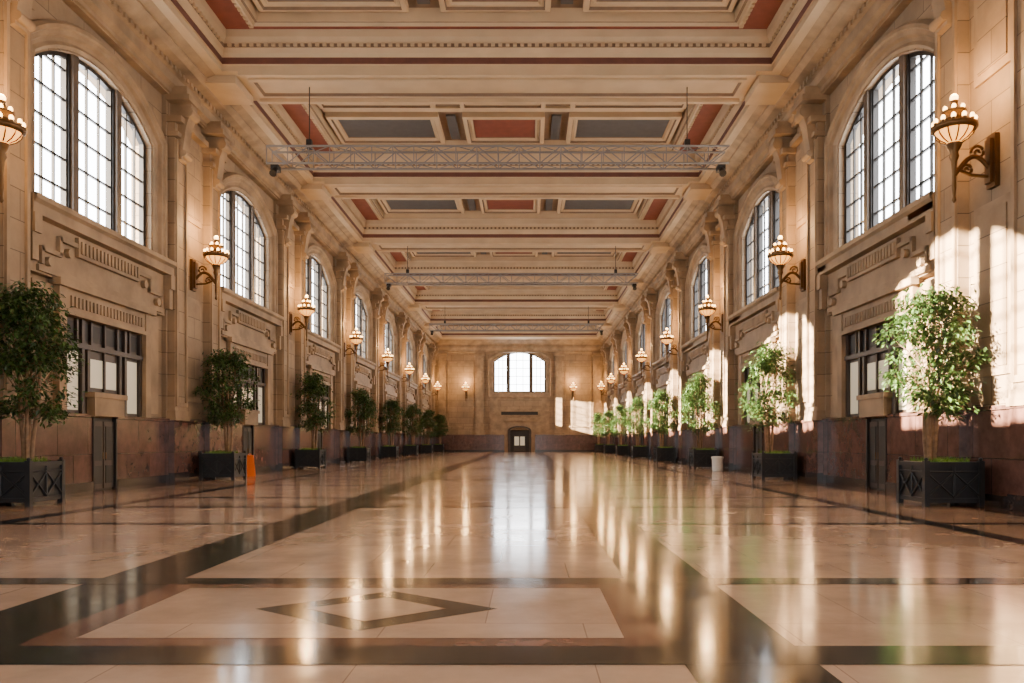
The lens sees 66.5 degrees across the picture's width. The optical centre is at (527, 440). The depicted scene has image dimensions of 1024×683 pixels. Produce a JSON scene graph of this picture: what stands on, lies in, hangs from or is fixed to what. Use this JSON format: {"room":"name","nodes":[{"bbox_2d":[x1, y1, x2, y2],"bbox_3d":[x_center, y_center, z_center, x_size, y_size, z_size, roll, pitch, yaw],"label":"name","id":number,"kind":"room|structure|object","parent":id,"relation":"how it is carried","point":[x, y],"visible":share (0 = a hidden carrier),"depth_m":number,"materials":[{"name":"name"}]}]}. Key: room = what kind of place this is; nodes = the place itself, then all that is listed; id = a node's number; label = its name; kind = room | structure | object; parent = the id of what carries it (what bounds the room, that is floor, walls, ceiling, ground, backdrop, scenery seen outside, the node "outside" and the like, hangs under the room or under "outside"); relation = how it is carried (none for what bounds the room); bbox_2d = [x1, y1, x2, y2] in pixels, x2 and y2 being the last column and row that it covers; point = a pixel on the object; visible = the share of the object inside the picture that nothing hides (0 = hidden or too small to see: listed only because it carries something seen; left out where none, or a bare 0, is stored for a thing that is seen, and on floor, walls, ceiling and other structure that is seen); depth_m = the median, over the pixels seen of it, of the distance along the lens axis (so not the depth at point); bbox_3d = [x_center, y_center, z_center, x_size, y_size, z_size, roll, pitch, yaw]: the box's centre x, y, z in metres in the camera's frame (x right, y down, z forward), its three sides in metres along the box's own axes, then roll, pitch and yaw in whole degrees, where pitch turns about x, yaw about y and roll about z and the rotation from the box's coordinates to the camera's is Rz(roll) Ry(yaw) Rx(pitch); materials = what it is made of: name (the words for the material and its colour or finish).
{"room":"train station hall","nodes":[
{"label":"train station hall","id":0,"kind":"room"},
{"bbox_2d":[31,0,428,432],"bbox_3d":[-13.425,-7.200,48.600,0.850,17.400,116.000,0,0,0],"label":"wall","id":1,"kind":"structure","parent":0,"point":[45,9],"depth_m":28.00,"materials":[{"name":"stone"}]},
{"bbox_2d":[0,94,26,202],"bbox_3d":[-12.280,-6.695,17.850,1.440,2.490,0.980,0,0,0],"label":"wall sconce","id":2,"kind":"object","parent":1,"relation":"attached to","point":[11,133],"visible":1,"depth_m":17.79,"materials":[{"name":"white glass"}]},
{"bbox_2d":[0,0,35,459],"bbox_3d":[-12.650,-5.625,17.850,1.000,14.250,4.380,0,0,0],"label":"pilaster","id":3,"kind":"object","parent":1,"relation":"attached to","point":[16,25],"visible":0.65,"depth_m":19.34,"materials":[{"name":"stone"}]},
{"bbox_2d":[35,50,145,246],"bbox_3d":[-13.370,-8.900,24.000,0.340,5.000,6.440,0,0,0],"label":"window","id":4,"kind":"structure","parent":1,"relation":"in","point":[69,65],"depth_m":24.00,"materials":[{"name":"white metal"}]},
{"bbox_2d":[67,316,142,490],"bbox_3d":[-13.050,-1.025,24.005,0.200,5.050,4.510,0,0,0],"label":"door","id":5,"kind":"structure","parent":1,"relation":"in","point":[114,357],"depth_m":24.03,"materials":[{"name":"brown wood"}]},
{"bbox_2d":[165,86,234,482],"bbox_3d":[-12.650,-5.625,30.150,1.000,14.250,4.380,0,0,0],"label":"pilaster","id":6,"kind":"object","parent":1,"relation":"attached to","point":[184,322],"visible":0.86,"depth_m":29.00,"materials":[{"name":"stone"}]},
{"bbox_2d":[190,236,229,299],"bbox_3d":[-12.280,-6.695,30.150,1.440,2.490,0.980,0,0,0],"label":"wall sconce","id":7,"kind":"object","parent":1,"relation":"attached to","point":[217,257],"visible":1,"depth_m":30.04,"materials":[{"name":"white glass"}]},
{"bbox_2d":[31,412,428,493],"bbox_3d":[-13.005,0.350,48.600,0.290,2.300,115.060,0,0,0],"label":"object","id":8,"kind":"structure","parent":1,"relation":"attached to","point":[142,442],"depth_m":26.43,"materials":[{"name":"red stone"}]},
{"bbox_2d":[31,19,430,434],"bbox_3d":[-13.025,-6.455,48.600,0.850,11.410,106.360,0,0,0],"label":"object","id":9,"kind":"structure","parent":1,"relation":"attached to","point":[110,279],"depth_m":26.08,"materials":[{"name":"stone"}]},
{"bbox_2d":[221,191,264,306],"bbox_3d":[-13.370,-8.900,36.300,0.340,5.000,6.440,0,0,0],"label":"window","id":10,"kind":"structure","parent":1,"relation":"in","point":[231,198],"depth_m":36.65,"materials":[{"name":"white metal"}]},
{"bbox_2d":[234,364,265,454],"bbox_3d":[-13.050,-1.025,36.305,0.200,5.050,4.510,0,0,0],"label":"door","id":11,"kind":"structure","parent":1,"relation":"in","point":[248,431],"depth_m":37.06,"materials":[{"name":"brown wood"}]},
{"bbox_2d":[62,0,440,345],"bbox_3d":[-12.425,-13.065,48.600,1.450,1.270,116.000,0,0,0],"label":"trim","id":12,"kind":"structure","parent":1,"relation":"attached to","point":[138,31],"depth_m":30.50,"materials":[{"name":"stone"}]},
{"bbox_2d":[276,194,315,469],"bbox_3d":[-12.650,-5.625,42.450,1.000,14.250,4.380,0,0,0],"label":"pilaster","id":13,"kind":"object","parent":1,"relation":"attached to","point":[292,249],"visible":0.96,"depth_m":41.23,"materials":[{"name":"stone"}]},
{"bbox_2d":[289,295,315,340],"bbox_3d":[-12.280,-6.695,42.450,1.440,2.490,0.980,0,0,0],"label":"wall sconce","id":14,"kind":"object","parent":1,"relation":"attached to","point":[306,310],"visible":1,"depth_m":42.34,"materials":[{"name":"white glass"}]},
{"bbox_2d":[306,256,326,338],"bbox_3d":[-13.370,-8.900,48.600,0.340,5.000,6.440,0,0,0],"label":"window","id":15,"kind":"structure","parent":1,"relation":"in","point":[318,274],"depth_m":49.59,"materials":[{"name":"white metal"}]},
{"bbox_2d":[312,386,328,448],"bbox_3d":[-13.050,-1.025,48.605,0.200,5.050,4.510,0,0,0],"label":"door","id":16,"kind":"structure","parent":1,"relation":"in","point":[319,437],"depth_m":49.43,"materials":[{"name":"brown wood"}]},
{"bbox_2d":[335,252,361,462],"bbox_3d":[-12.650,-5.625,54.750,1.000,14.250,4.380,0,0,0],"label":"pilaster","id":17,"kind":"object","parent":1,"relation":"attached to","point":[347,276],"visible":0.95,"depth_m":53.53,"materials":[{"name":"stone"}]},
{"bbox_2d":[344,328,362,362],"bbox_3d":[-12.280,-6.695,54.750,1.440,2.490,0.980,0,0,0],"label":"wall sconce","id":18,"kind":"object","parent":1,"relation":"attached to","point":[356,340],"visible":1,"depth_m":54.64,"materials":[{"name":"white glass"}]},
{"bbox_2d":[354,294,365,357],"bbox_3d":[-13.370,-8.900,60.900,0.340,5.000,6.440,0,0,0],"label":"window","id":19,"kind":"structure","parent":1,"relation":"in","point":[361,317],"depth_m":61.90,"materials":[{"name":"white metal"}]},
{"bbox_2d":[357,398,367,446],"bbox_3d":[-13.050,-1.025,60.905,0.200,5.050,4.510,0,0,0],"label":"door","id":20,"kind":"structure","parent":1,"relation":"in","point":[357,398],"depth_m":61.13,"materials":[{"name":"brown wood"}]},
{"bbox_2d":[372,288,390,458],"bbox_3d":[-12.650,-5.625,67.050,1.000,14.250,4.380,0,0,0],"label":"pilaster","id":21,"kind":"object","parent":1,"relation":"attached to","point":[380,302],"visible":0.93,"depth_m":65.87,"materials":[{"name":"stone"}]},
{"bbox_2d":[378,349,393,376],"bbox_3d":[-12.280,-6.695,67.050,1.440,2.490,0.980,0,0,0],"label":"wall sconce","id":22,"kind":"object","parent":1,"relation":"attached to","point":[387,357],"visible":1,"depth_m":66.94,"materials":[{"name":"white glass"}]},
{"bbox_2d":[385,320,391,371],"bbox_3d":[-13.370,-8.900,73.200,0.340,5.000,6.440,0,0,0],"label":"window","id":23,"kind":"structure","parent":1,"relation":"in","point":[388,336],"depth_m":74.28,"materials":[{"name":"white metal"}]},
{"bbox_2d":[387,410,391,445],"bbox_3d":[-13.050,-1.025,73.205,0.200,5.050,4.510,0,0,0],"label":"door","id":24,"kind":"structure","parent":1,"relation":"in","point":[389,439],"depth_m":73.50,"materials":[{"name":"brown wood"}]},
{"bbox_2d":[397,312,411,455],"bbox_3d":[-12.650,-5.625,79.350,1.000,14.250,4.380,0,0,0],"label":"pilaster","id":25,"kind":"object","parent":1,"relation":"attached to","point":[403,322],"visible":0.84,"depth_m":78.13,"materials":[{"name":"stone"}]},
{"bbox_2d":[402,363,413,386],"bbox_3d":[-12.280,-6.695,79.350,1.440,2.490,0.980,0,0,0],"label":"wall sconce","id":26,"kind":"object","parent":1,"relation":"attached to","point":[410,370],"visible":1,"depth_m":79.22,"materials":[{"name":"white glass"}]},
{"bbox_2d":[407,339,410,380],"bbox_3d":[-13.370,-8.900,85.500,0.340,5.000,6.440,0,0,0],"label":"window","id":27,"kind":"structure","parent":1,"relation":"in","point":[408,344],"depth_m":86.56,"materials":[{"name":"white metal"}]},
{"bbox_2d":[415,330,426,453],"bbox_3d":[-12.650,-5.625,91.650,1.000,14.250,4.380,0,0,0],"label":"pilaster","id":28,"kind":"object","parent":1,"relation":"attached to","point":[420,338],"visible":0.79,"depth_m":92.55,"materials":[{"name":"stone"}]},
{"bbox_2d":[423,352,424,386],"bbox_3d":[-13.370,-8.900,97.800,0.340,5.000,6.440,0,0,0],"label":"window","id":29,"kind":"structure","parent":1,"relation":"in","point":[423,352],"depth_m":98.86,"materials":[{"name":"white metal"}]},
{"bbox_2d":[419,373,429,394],"bbox_3d":[-12.280,-6.695,91.650,1.440,2.490,0.980,0,0,0],"label":"wall sconce","id":30,"kind":"object","parent":1,"relation":"attached to","point":[425,380],"visible":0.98,"depth_m":91.54,"materials":[{"name":"white glass"}]},
{"bbox_2d":[428,343,438,443],"bbox_3d":[-12.650,-5.625,103.950,1.000,14.250,4.380,0,0,0],"label":"pilaster","id":31,"kind":"object","parent":1,"relation":"attached to","point":[433,350],"visible":0.77,"depth_m":102.72,"materials":[{"name":"stone"}]},
{"bbox_2d":[432,381,440,399],"bbox_3d":[-12.280,-6.695,103.950,1.440,2.490,0.980,0,0,0],"label":"wall sconce","id":32,"kind":"object","parent":1,"relation":"attached to","point":[437,387],"visible":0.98,"depth_m":103.86,"materials":[{"name":"white glass"}]},
{"bbox_2d":[152,0,829,338],"bbox_3d":[-1.150,-14.750,48.300,24.000,2.700,116.600,0,0,0],"label":"ceiling","id":33,"kind":"structure","parent":0,"point":[376,72],"depth_m":35.04,"materials":[{"name":"beige paint"}]},
{"bbox_2d":[266,87,729,176],"bbox_3d":[-1.152,-11.913,30.115,17.734,3.574,0.819,0,0,0],"label":"lighting truss","id":34,"kind":"object","parent":33,"relation":"hanging from","point":[275,168],"visible":1,"depth_m":29.95,"materials":[{"name":"silver metal"}]},
{"bbox_2d":[384,246,637,289],"bbox_3d":[-1.152,-12.113,54.715,17.734,3.174,0.819,0,0,0],"label":"lighting truss","id":35,"kind":"object","parent":33,"relation":"hanging from","point":[420,283],"visible":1,"depth_m":54.42,"materials":[{"name":"silver metal"}]},
{"bbox_2d":[429,306,603,334],"bbox_3d":[-1.152,-12.213,79.315,17.734,2.974,0.819,0,0,0],"label":"lighting truss","id":36,"kind":"object","parent":33,"relation":"hanging from","point":[588,323],"visible":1,"depth_m":79.01,"materials":[{"name":"silver metal"}]},
{"bbox_2d":[0,452,1023,682],"bbox_3d":[-1.190,1.496,51.350,24.080,0.008,122.700,0,0,0],"label":"floor","id":37,"kind":"structure","parent":0,"point":[437,567],"depth_m":8.36,"materials":[{"name":"stone"}]},
{"bbox_2d":[0,278,89,506],"bbox_3d":[-11.787,-1.162,18.359,2.629,5.324,2.542,0,0,0],"label":"ficus tree","id":38,"kind":"object","parent":37,"relation":"on","point":[27,480],"visible":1,"depth_m":18.16,"materials":[{"name":"green plant"}]},
{"bbox_2d":[193,346,260,479],"bbox_3d":[-11.732,-1.113,30.656,2.596,5.227,2.671,0,0,0],"label":"ficus tree","id":39,"kind":"object","parent":37,"relation":"on","point":[227,463],"visible":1,"depth_m":30.34,"materials":[{"name":"green plant"}]},
{"bbox_2d":[247,453,255,475],"bbox_3d":[-11.850,1.016,33.200,0.440,0.969,0.440,0,0,-11],"label":"caution sign","id":40,"kind":"object","parent":37,"relation":"on","point":[250,458],"visible":0.86,"depth_m":33.11,"materials":[{"name":"orange plastic"}]},
{"bbox_2d":[290,369,338,468],"bbox_3d":[-11.688,-1.245,42.937,2.498,5.491,2.464,0,0,-6],"label":"ficus tree","id":41,"kind":"object","parent":37,"relation":"on","point":[310,457],"visible":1,"depth_m":42.55,"materials":[{"name":"green plant"}]},
{"bbox_2d":[344,387,379,461],"bbox_3d":[-11.739,-1.162,55.253,2.607,5.324,2.580,0,0,0],"label":"ficus tree","id":42,"kind":"object","parent":37,"relation":"on","point":[362,453],"visible":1,"depth_m":54.97,"materials":[{"name":"green plant"}]},
{"bbox_2d":[378,398,405,457],"bbox_3d":[-11.739,-1.113,67.527,2.508,5.227,2.586,0,0,43],"label":"ficus tree","id":43,"kind":"object","parent":37,"relation":"on","point":[385,451],"visible":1,"depth_m":67.20,"materials":[{"name":"green plant"}]},
{"bbox_2d":[402,402,424,455],"bbox_3d":[-11.700,-1.245,79.857,2.571,5.491,2.500,0,0,0],"label":"ficus tree","id":44,"kind":"object","parent":37,"relation":"on","point":[411,412],"visible":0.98,"depth_m":79.53,"materials":[{"name":"green plant"}]},
{"bbox_2d":[419,409,438,453],"bbox_3d":[-11.772,-1.162,92.141,2.648,5.324,2.609,0,0,0],"label":"ficus tree","id":45,"kind":"object","parent":37,"relation":"on","point":[426,448],"visible":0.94,"depth_m":91.79,"materials":[{"name":"green plant"}]},
{"bbox_2d":[433,413,448,451],"bbox_3d":[-11.730,-1.113,104.462,2.528,5.227,2.616,0,0,0],"label":"ficus tree","id":46,"kind":"object","parent":37,"relation":"on","point":[439,447],"visible":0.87,"depth_m":104.09,"materials":[{"name":"green plant"}]},
{"bbox_2d":[590,411,605,451],"bbox_3d":[9.471,-1.245,104.488,2.694,5.491,2.685,0,0,0],"label":"ficus tree","id":47,"kind":"object","parent":37,"relation":"on","point":[599,447],"visible":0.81,"depth_m":104.01,"materials":[{"name":"green plant"}]},
{"bbox_2d":[598,410,615,453],"bbox_3d":[9.497,-1.113,92.120,2.614,5.227,2.733,0,0,0],"label":"ficus tree","id":48,"kind":"object","parent":37,"relation":"on","point":[608,448],"visible":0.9,"depth_m":91.74,"materials":[{"name":"green plant"}]},
{"bbox_2d":[609,404,629,455],"bbox_3d":[9.476,-1.162,79.810,2.547,5.324,2.635,0,0,0],"label":"ficus tree","id":49,"kind":"object","parent":37,"relation":"on","point":[620,449],"visible":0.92,"depth_m":79.55,"materials":[{"name":"green plant"}]},
{"bbox_2d":[623,397,650,457],"bbox_3d":[9.396,-1.245,67.514,2.498,5.491,2.464,0,0,-41],"label":"ficus tree","id":50,"kind":"object","parent":37,"relation":"on","point":[636,450],"visible":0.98,"depth_m":67.22,"materials":[{"name":"green plant"}]},
{"bbox_2d":[644,389,678,461],"bbox_3d":[9.474,-1.095,55.298,2.623,5.191,2.498,0,0,0],"label":"ficus tree","id":51,"kind":"object","parent":37,"relation":"on","point":[660,453],"visible":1,"depth_m":54.82,"materials":[{"name":"green plant"}]},
{"bbox_2d":[676,372,722,468],"bbox_3d":[9.491,-1.162,43.012,2.592,5.324,2.565,0,0,21],"label":"ficus tree","id":52,"kind":"object","parent":37,"relation":"on","point":[698,457],"visible":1,"depth_m":42.59,"materials":[{"name":"green plant"}]},
{"bbox_2d":[711,456,723,471],"bbox_3d":[9.350,1.130,38.500,0.600,0.740,0.600,0,0,0],"label":"waste bin","id":53,"kind":"object","parent":37,"relation":"on","point":[717,461],"visible":1,"depth_m":38.28,"materials":[{"name":"white plastic"}]},
{"bbox_2d":[735,340,797,479],"bbox_3d":[9.405,-1.245,30.701,2.498,5.491,2.464,0,0,23],"label":"ficus tree","id":54,"kind":"object","parent":37,"relation":"on","point":[770,463],"visible":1,"depth_m":30.37,"materials":[{"name":"green plant"}]},
{"bbox_2d":[870,283,992,506],"bbox_3d":[9.444,-1.113,18.378,2.586,5.227,2.508,0,0,-36],"label":"ficus tree","id":55,"kind":"object","parent":37,"relation":"on","point":[931,479],"visible":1,"depth_m":17.97,"materials":[{"name":"green plant"}]},
{"bbox_2d":[435,353,603,434],"bbox_3d":[-1.150,-7.200,106.950,24.000,17.400,0.700,0,0,0],"label":"wall","id":56,"kind":"structure","parent":0,"point":[460,410],"depth_m":106.61,"materials":[{"name":"stone"}]},
{"bbox_2d":[462,382,468,400],"bbox_3d":[-8.450,-6.695,105.880,0.980,2.490,1.440,0,0,0],"label":"wall sconce","id":57,"kind":"object","parent":56,"relation":"attached to","point":[465,388],"visible":1,"depth_m":105.52,"materials":[{"name":"white glass"}]},
{"bbox_2d":[435,339,602,434],"bbox_3d":[-1.150,-6.100,105.955,24.000,15.200,1.610,0,0,0],"label":"trim","id":58,"kind":"structure","parent":56,"relation":"attached to","point":[509,407],"depth_m":106.22,"materials":[{"name":"stone"}]},
{"bbox_2d":[504,423,534,451],"bbox_3d":[-1.150,-0.450,106.200,4.200,3.900,0.800,0,0,0],"label":"door","id":59,"kind":"structure","parent":56,"relation":"in","point":[518,437],"depth_m":106.40,"materials":[{"name":"black wood"}]},
{"bbox_2d":[435,435,604,451],"bbox_3d":[-1.150,0.325,106.400,24.000,2.350,0.400,0,0,0],"label":"baseboard","id":60,"kind":"structure","parent":56,"relation":"attached to","point":[452,443],"depth_m":106.24,"materials":[{"name":"red stone"}]},
{"bbox_2d":[494,353,545,391],"bbox_3d":[-1.150,-9.400,106.820,7.100,5.500,0.340,0,0,0],"label":"window","id":61,"kind":"structure","parent":56,"relation":"in","point":[508,360],"depth_m":106.79,"materials":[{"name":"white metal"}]},
{"bbox_2d":[570,382,576,400],"bbox_3d":[6.150,-6.695,105.880,0.980,2.490,1.440,0,0,0],"label":"wall sconce","id":62,"kind":"object","parent":56,"relation":"attached to","point":[572,388],"visible":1,"depth_m":105.52,"materials":[{"name":"white glass"}]},
{"bbox_2d":[610,0,1012,430],"bbox_3d":[11.125,-7.200,48.600,0.850,17.400,116.000,0,0,0],"label":"wall","id":63,"kind":"structure","parent":0,"point":[990,101],"depth_m":22.84,"materials":[{"name":"stone"}]},
{"bbox_2d":[598,382,606,397],"bbox_3d":[9.980,-6.695,103.950,1.440,2.490,0.980,0,0,0],"label":"wall sconce","id":64,"kind":"object","parent":63,"relation":"attached to","point":[601,387],"visible":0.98,"depth_m":103.83,"materials":[{"name":"white glass"}]},
{"bbox_2d":[600,343,609,444],"bbox_3d":[10.350,-5.625,103.950,1.000,14.250,4.380,0,0,0],"label":"pilaster","id":65,"kind":"object","parent":63,"relation":"attached to","point":[605,349],"visible":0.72,"depth_m":104.90,"materials":[{"name":"stone"}]},
{"bbox_2d":[607,374,616,389],"bbox_3d":[9.980,-6.695,91.650,1.440,2.490,0.980,0,0,0],"label":"wall sconce","id":66,"kind":"object","parent":63,"relation":"attached to","point":[611,379],"visible":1,"depth_m":91.52,"materials":[{"name":"white glass"}]},
{"bbox_2d":[610,330,620,444],"bbox_3d":[10.350,-5.625,91.650,1.000,14.250,4.380,0,0,0],"label":"pilaster","id":67,"kind":"object","parent":63,"relation":"attached to","point":[615,338],"visible":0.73,"depth_m":90.43,"materials":[{"name":"stone"}]},
{"bbox_2d":[619,363,630,386],"bbox_3d":[9.980,-6.695,79.350,1.440,2.490,0.980,0,0,0],"label":"wall sconce","id":68,"kind":"object","parent":63,"relation":"attached to","point":[624,370],"visible":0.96,"depth_m":79.24,"materials":[{"name":"white glass"}]},
{"bbox_2d":[625,342,626,377],"bbox_3d":[11.070,-8.900,85.500,0.340,5.000,6.440,0,0,0],"label":"window","id":69,"kind":"structure","parent":63,"relation":"in","point":[626,342],"depth_m":86.56,"materials":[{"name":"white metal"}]},
{"bbox_2d":[622,312,635,455],"bbox_3d":[10.350,-5.625,79.350,1.000,14.250,4.380,0,0,0],"label":"pilaster","id":70,"kind":"object","parent":63,"relation":"attached to","point":[629,322],"visible":0.76,"depth_m":78.13,"materials":[{"name":"stone"}]},
{"bbox_2d":[639,410,643,444],"bbox_3d":[10.750,-1.025,73.195,0.200,5.050,4.510,0,0,0],"label":"door","id":71,"kind":"structure","parent":63,"relation":"in","point":[640,410],"depth_m":73.81,"materials":[{"name":"brown wood"}]},
{"bbox_2d":[641,323,644,367],"bbox_3d":[11.070,-8.900,73.200,0.340,5.000,6.440,0,0,0],"label":"window","id":72,"kind":"structure","parent":63,"relation":"in","point":[643,325],"depth_m":74.22,"materials":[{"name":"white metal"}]},
{"bbox_2d":[636,349,650,377],"bbox_3d":[9.980,-6.695,67.050,1.440,2.490,0.980,0,0,0],"label":"wall sconce","id":73,"kind":"object","parent":63,"relation":"attached to","point":[641,358],"visible":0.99,"depth_m":66.94,"materials":[{"name":"white glass"}]},
{"bbox_2d":[639,288,656,458],"bbox_3d":[10.350,-5.625,67.050,1.000,14.250,4.380,0,0,0],"label":"pilaster","id":74,"kind":"object","parent":63,"relation":"attached to","point":[648,301],"visible":0.77,"depth_m":67.50,"materials":[{"name":"stone"}]},
{"bbox_2d":[661,400,667,446],"bbox_3d":[10.750,-1.025,60.895,0.200,5.050,4.510,0,0,0],"label":"door","id":75,"kind":"structure","parent":63,"relation":"in","point":[665,435],"depth_m":61.02,"materials":[{"name":"brown wood"}]},
{"bbox_2d":[662,298,669,356],"bbox_3d":[11.070,-8.900,60.900,0.340,5.000,6.440,0,0,0],"label":"window","id":76,"kind":"structure","parent":63,"relation":"in","point":[666,312],"depth_m":61.97,"materials":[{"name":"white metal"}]},
{"bbox_2d":[660,328,678,362],"bbox_3d":[9.980,-6.695,54.750,1.440,2.490,0.980,0,0,0],"label":"wall sconce","id":77,"kind":"object","parent":63,"relation":"attached to","point":[667,339],"visible":1,"depth_m":54.65,"materials":[{"name":"white glass"}]},
{"bbox_2d":[663,252,686,462],"bbox_3d":[10.350,-5.625,54.750,1.000,14.250,4.380,0,0,0],"label":"pilaster","id":78,"kind":"object","parent":63,"relation":"attached to","point":[675,270],"visible":0.89,"depth_m":54.93,"materials":[{"name":"stone"}]},
{"bbox_2d":[691,386,705,448],"bbox_3d":[10.750,-1.025,48.595,0.200,5.050,4.510,0,0,0],"label":"door","id":79,"kind":"structure","parent":63,"relation":"in","point":[693,416],"depth_m":49.20,"materials":[{"name":"brown wood"}]},
{"bbox_2d":[694,258,709,337],"bbox_3d":[11.070,-8.900,48.600,0.340,5.000,6.440,0,0,0],"label":"window","id":80,"kind":"structure","parent":63,"relation":"in","point":[700,282],"depth_m":49.67,"materials":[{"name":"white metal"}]},
{"bbox_2d":[698,295,722,340],"bbox_3d":[9.980,-6.695,42.450,1.440,2.490,0.980,0,0,0],"label":"wall sconce","id":81,"kind":"object","parent":63,"relation":"attached to","point":[706,310],"visible":1,"depth_m":42.35,"materials":[{"name":"white glass"}]},
{"bbox_2d":[700,194,734,469],"bbox_3d":[10.350,-5.625,42.450,1.000,14.250,4.380,0,0,0],"label":"pilaster","id":82,"kind":"object","parent":63,"relation":"attached to","point":[720,247],"visible":0.91,"depth_m":41.23,"materials":[{"name":"stone"}]},
{"bbox_2d":[598,0,912,345],"bbox_3d":[10.125,-13.065,48.600,1.450,1.270,116.000,0,0,0],"label":"trim","id":83,"kind":"structure","parent":63,"relation":"attached to","point":[845,31],"depth_m":30.47,"materials":[{"name":"stone"}]},
{"bbox_2d":[743,366,768,452],"bbox_3d":[10.750,-1.025,36.295,0.200,5.050,4.510,0,0,0],"label":"door","id":84,"kind":"structure","parent":63,"relation":"in","point":[757,438],"depth_m":36.92,"materials":[{"name":"brown wood"}]},
{"bbox_2d":[746,191,778,304],"bbox_3d":[11.070,-8.900,36.300,0.340,5.000,6.440,0,0,0],"label":"window","id":85,"kind":"structure","parent":63,"relation":"in","point":[756,224],"depth_m":37.23,"materials":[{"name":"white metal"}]},
{"bbox_2d":[607,19,934,434],"bbox_3d":[10.725,-6.455,48.600,0.850,11.410,106.360,0,0,0],"label":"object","id":86,"kind":"structure","parent":63,"relation":"attached to","point":[858,281],"depth_m":26.25,"materials":[{"name":"stone"}]},
{"bbox_2d":[767,236,805,299],"bbox_3d":[9.980,-6.695,30.150,1.440,2.490,0.980,0,0,0],"label":"wall sconce","id":87,"kind":"object","parent":63,"relation":"attached to","point":[780,257],"visible":1,"depth_m":30.04,"materials":[{"name":"white glass"}]},
{"bbox_2d":[766,86,825,482],"bbox_3d":[10.350,-5.625,30.150,1.000,14.250,4.380,0,0,0],"label":"pilaster","id":88,"kind":"object","parent":63,"relation":"attached to","point":[807,107],"visible":0.97,"depth_m":29.02,"materials":[{"name":"stone"}]},
{"bbox_2d":[609,405,1009,508],"bbox_3d":[10.705,0.350,48.600,0.290,2.300,115.060,0,0,0],"label":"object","id":89,"kind":"structure","parent":63,"relation":"attached to","point":[988,432],"depth_m":24.80,"materials":[{"name":"red stone"}]},
{"bbox_2d":[844,319,907,490],"bbox_3d":[10.750,-1.025,23.995,0.200,5.050,4.510,0,0,0],"label":"door","id":90,"kind":"structure","parent":63,"relation":"in","point":[863,359],"depth_m":24.34,"materials":[{"name":"brown wood"}]},
{"bbox_2d":[844,50,933,243],"bbox_3d":[11.070,-8.900,24.000,0.340,5.000,6.440,0,0,0],"label":"window","id":91,"kind":"structure","parent":63,"relation":"in","point":[907,65],"depth_m":24.16,"materials":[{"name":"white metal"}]},
{"bbox_2d":[930,94,999,202],"bbox_3d":[9.980,-6.695,17.850,1.440,2.490,0.980,0,0,0],"label":"wall sconce","id":92,"kind":"object","parent":63,"relation":"attached to","point":[954,128],"visible":1,"depth_m":17.74,"materials":[{"name":"white glass"}]},
{"bbox_2d":[929,0,1023,512],"bbox_3d":[10.350,-5.625,17.850,1.000,14.250,4.380,0,0,0],"label":"pilaster","id":93,"kind":"object","parent":63,"relation":"attached to","point":[998,24],"visible":0.66,"depth_m":18.04,"materials":[{"name":"stone"}]}
]}

